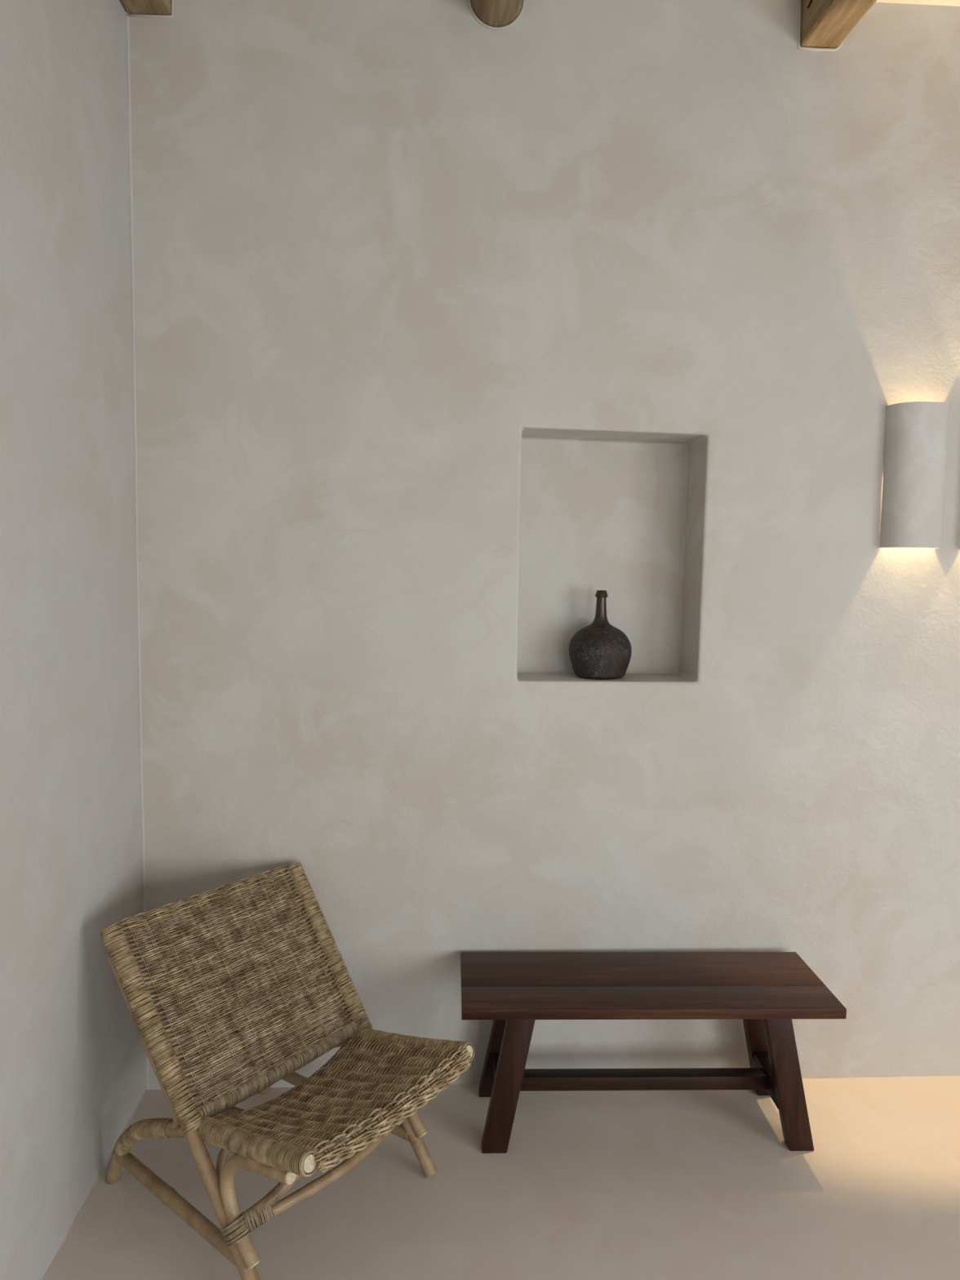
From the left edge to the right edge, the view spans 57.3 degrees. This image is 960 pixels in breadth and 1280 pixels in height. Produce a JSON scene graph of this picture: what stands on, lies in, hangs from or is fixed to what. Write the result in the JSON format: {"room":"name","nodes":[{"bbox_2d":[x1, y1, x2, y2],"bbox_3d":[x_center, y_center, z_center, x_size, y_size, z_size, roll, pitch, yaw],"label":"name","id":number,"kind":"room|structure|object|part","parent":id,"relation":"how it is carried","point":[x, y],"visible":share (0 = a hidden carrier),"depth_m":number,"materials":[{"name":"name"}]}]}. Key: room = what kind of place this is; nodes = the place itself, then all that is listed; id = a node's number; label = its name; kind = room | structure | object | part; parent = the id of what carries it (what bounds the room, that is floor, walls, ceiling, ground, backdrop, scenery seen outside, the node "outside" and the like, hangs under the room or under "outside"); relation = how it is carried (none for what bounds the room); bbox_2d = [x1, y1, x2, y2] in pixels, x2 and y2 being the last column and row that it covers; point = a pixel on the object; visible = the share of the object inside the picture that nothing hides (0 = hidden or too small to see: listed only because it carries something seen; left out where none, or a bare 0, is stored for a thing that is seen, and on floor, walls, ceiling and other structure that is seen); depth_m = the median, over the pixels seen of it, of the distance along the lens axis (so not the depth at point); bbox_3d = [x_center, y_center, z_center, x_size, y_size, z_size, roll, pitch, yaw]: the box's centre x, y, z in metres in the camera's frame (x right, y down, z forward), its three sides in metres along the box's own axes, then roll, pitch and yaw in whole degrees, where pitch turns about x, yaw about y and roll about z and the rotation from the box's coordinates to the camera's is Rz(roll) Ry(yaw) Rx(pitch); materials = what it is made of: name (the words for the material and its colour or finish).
{"room":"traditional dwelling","nodes":[
{"label":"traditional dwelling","id":0,"kind":"room"},
{"bbox_2d":[0,0,146,1279],"bbox_3d":[-0.987,0.009,-0.410,0.300,3.822,5.900,1,5,-3],"label":"wall","id":1,"kind":"structure","parent":0,"point":[73,1073],"depth_m":2.03,"materials":[{"name":"paint"}]},
{"bbox_2d":[42,1089,146,1279],"bbox_3d":[-0.867,1.605,-0.118,0.006,0.006,5.600,1,5,-3],"label":"trim","id":2,"kind":"structure","parent":1,"relation":"attached to","point":[146,1090],"depth_m":2.19,"materials":[{"name":"paint"}]},
{"bbox_2d":[44,1075,959,1279],"bbox_3d":[1.289,1.786,-0.140,4.907,0.300,5.900,1,5,-3],"label":"floor","id":3,"kind":"structure","parent":0,"point":[682,1184],"depth_m":2.22,"materials":[{"name":"beige concrete"}]},
{"bbox_2d":[99,862,475,1279],"bbox_3d":[-0.491,1.049,2.210,0.814,0.724,0.628,4,6,37],"label":"rattan chair","id":4,"kind":"object","parent":3,"relation":"on","point":[282,1139],"visible":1,"depth_m":2.16,"materials":[{"name":"beige wicker"}]},
{"bbox_3d":[-0.680,1.067,2.002,0.586,0.718,0.036,4,6,36],"label":"leg","id":5,"kind":"part","parent":4,"relation":"part of","materials":[{"name":"wicker"}]},
{"bbox_3d":[-0.733,0.701,2.369,0.024,0.024,0.573,4,6,37],"label":"rail","id":6,"kind":"part","parent":4,"relation":"part of","materials":[{"name":"wicker"}]},
{"bbox_3d":[-0.654,1.219,2.031,0.792,0.411,0.040,5,6,38],"label":"leg","id":7,"kind":"part","parent":4,"relation":"part of","materials":[{"name":"wicker"}]},
{"bbox_3d":[-0.623,0.875,2.298,0.329,0.382,0.561,4,6,37],"label":"panel","id":8,"kind":"part","parent":4,"relation":"part of","materials":[{"name":"wicker"}]},
{"bbox_3d":[-0.540,1.173,2.131,0.372,0.074,0.028,4,6,37],"label":"rail","id":9,"kind":"part","parent":4,"relation":"part of","materials":[{"name":"wood"}]},
{"bbox_3d":[-0.497,1.080,2.217,0.027,0.035,0.548,4,6,37],"label":"rail","id":10,"kind":"part","parent":4,"relation":"part of","materials":[{"name":"wicker"}]},
{"bbox_3d":[-0.326,1.081,2.087,0.396,0.138,0.503,4,6,37],"label":"seat","id":11,"kind":"part","parent":4,"relation":"part of","materials":[{"name":"wicker"}]},
{"bbox_3d":[-0.340,1.035,2.448,0.586,0.718,0.036,5,6,39],"label":"leg","id":12,"kind":"part","parent":4,"relation":"part of","materials":[{"name":"wicker"}]},
{"bbox_3d":[-0.350,1.190,2.428,0.792,0.411,0.041,4,6,36],"label":"leg","id":13,"kind":"part","parent":4,"relation":"part of","materials":[{"name":"wicker"}]},
{"bbox_3d":[-0.189,1.057,1.981,0.020,0.036,0.496,4,6,37],"label":"seat rail","id":14,"kind":"part","parent":4,"relation":"part of","materials":[{"name":"wicker"}]},
{"bbox_2d":[460,951,846,1153],"bbox_3d":[0.458,1.182,2.525,1.030,0.433,0.350,1,5,-2],"label":"bench","id":15,"kind":"object","parent":3,"relation":"on","point":[765,990],"visible":1,"depth_m":2.46,"materials":[{"name":"brown wood"}]},
{"bbox_3d":[0.072,1.181,2.642,0.145,0.404,0.082,1,5,-2],"label":"leg","id":16,"kind":"part","parent":15,"relation":"part of","materials":[{"name":"brown wood"}]},
{"bbox_3d":[0.067,1.269,2.536,0.050,0.052,0.218,1,5,-2],"label":"rail","id":17,"kind":"part","parent":15,"relation":"part of","materials":[{"name":"brown wood"}]},
{"bbox_3d":[0.080,1.201,2.410,0.145,0.404,0.052,1,5,-2],"label":"leg","id":18,"kind":"part","parent":15,"relation":"part of","materials":[{"name":"brown wood"}]},
{"bbox_3d":[0.843,1.190,2.667,0.155,0.404,0.082,1,5,-2],"label":"leg","id":19,"kind":"part","parent":15,"relation":"part of","materials":[{"name":"brown wood"}]},
{"bbox_3d":[0.854,1.278,2.562,0.050,0.052,0.218,1,5,-2],"label":"rail","id":20,"kind":"part","parent":15,"relation":"part of","materials":[{"name":"brown wood"}]},
{"bbox_3d":[0.850,1.210,2.435,0.155,0.404,0.052,1,5,-2],"label":"leg","id":21,"kind":"part","parent":15,"relation":"part of","materials":[{"name":"brown wood"}]},
{"bbox_2d":[128,0,959,1089],"bbox_3d":[1.147,-0.237,2.872,4.907,3.822,0.450,1,5,-3],"label":"wall","id":22,"kind":"structure","parent":0,"point":[453,332],"depth_m":2.58,"materials":[{"name":"paint"}]},
{"bbox_2d":[125,9,148,1089],"bbox_3d":[-0.986,-0.238,2.533,0.015,3.222,0.004,1,5,-3],"label":"trim","id":23,"kind":"structure","parent":22,"relation":"attached to","point":[128,51],"depth_m":2.50,"materials":[{"name":"paint"}]},
{"bbox_2d":[127,0,173,17],"bbox_3d":[-0.902,-1.776,2.405,0.124,0.134,0.006,1,5,-3],"label":"trim","id":24,"kind":"structure","parent":22,"relation":"attached to","point":[128,15],"depth_m":2.41,"materials":[{"name":"paint"}]},
{"bbox_2d":[468,0,524,30],"bbox_3d":[0.046,-1.753,2.457,0.160,0.086,0.007,1,5,-3],"label":"trim","id":25,"kind":"structure","parent":22,"relation":"attached to","point":[477,20],"depth_m":2.46,"materials":[{"name":"paint"}]},
{"bbox_2d":[195,1075,959,1089],"bbox_3d":[1.136,1.389,2.782,4.307,0.006,0.006,1,5,-3],"label":"trim","id":26,"kind":"structure","parent":22,"relation":"attached to","point":[957,1075],"depth_m":2.79,"materials":[{"name":"paint"}]},
{"bbox_2d":[568,590,631,679],"bbox_3d":[0.374,-0.019,2.729,0.194,0.271,0.189,1,5,-3],"label":"bottle","id":27,"kind":"object","parent":22,"relation":"on","point":[599,650],"visible":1,"depth_m":2.67,"materials":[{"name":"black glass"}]},
{"bbox_2d":[797,0,844,51],"bbox_3d":[0.975,-1.755,2.506,0.136,0.140,0.007,1,5,-3],"label":"trim","id":28,"kind":"structure","parent":22,"relation":"attached to","point":[800,1],"depth_m":2.50,"materials":[{"name":"paint"}]},
{"bbox_2d":[879,401,950,548],"bbox_3d":[1.295,-0.482,2.590,0.176,0.418,0.086,1,5,-3],"label":"wall sconce","id":29,"kind":"object","parent":22,"relation":"attached to","point":[917,433],"visible":1,"depth_m":2.56,"materials":[{"name":"paint"}]},
{"bbox_2d":[875,0,959,6],"bbox_3d":[1.338,-1.673,-0.431,4.907,0.200,5.900,1,5,-3],"label":"ceiling","id":30,"kind":"structure","parent":0,"point":[940,2],"depth_m":2.51,"materials":[{"name":"paint"}]},
{"bbox_2d":[120,0,171,15],"bbox_3d":[-0.760,-1.552,-0.370,0.136,0.151,5.580,1,5,-3],"label":"ceiling beam","id":31,"kind":"structure","parent":30,"relation":"attached to","point":[163,7],"depth_m":2.38,"materials":[{"name":"brown wood"}]},
{"bbox_2d":[471,0,522,26],"bbox_3d":[0.193,-1.555,-0.321,0.149,0.153,5.580,1,5,-3],"label":"ceiling beam","id":32,"kind":"structure","parent":30,"relation":"attached to","point":[494,13],"depth_m":2.41,"materials":[{"name":"brown wood"}]},
{"bbox_2d":[800,0,876,48],"bbox_3d":[1.122,-1.531,-0.270,0.138,0.156,5.580,1,5,-3],"label":"ceiling beam","id":33,"kind":"structure","parent":30,"relation":"attached to","point":[825,24],"depth_m":2.41,"materials":[{"name":"brown wood"}]}
]}

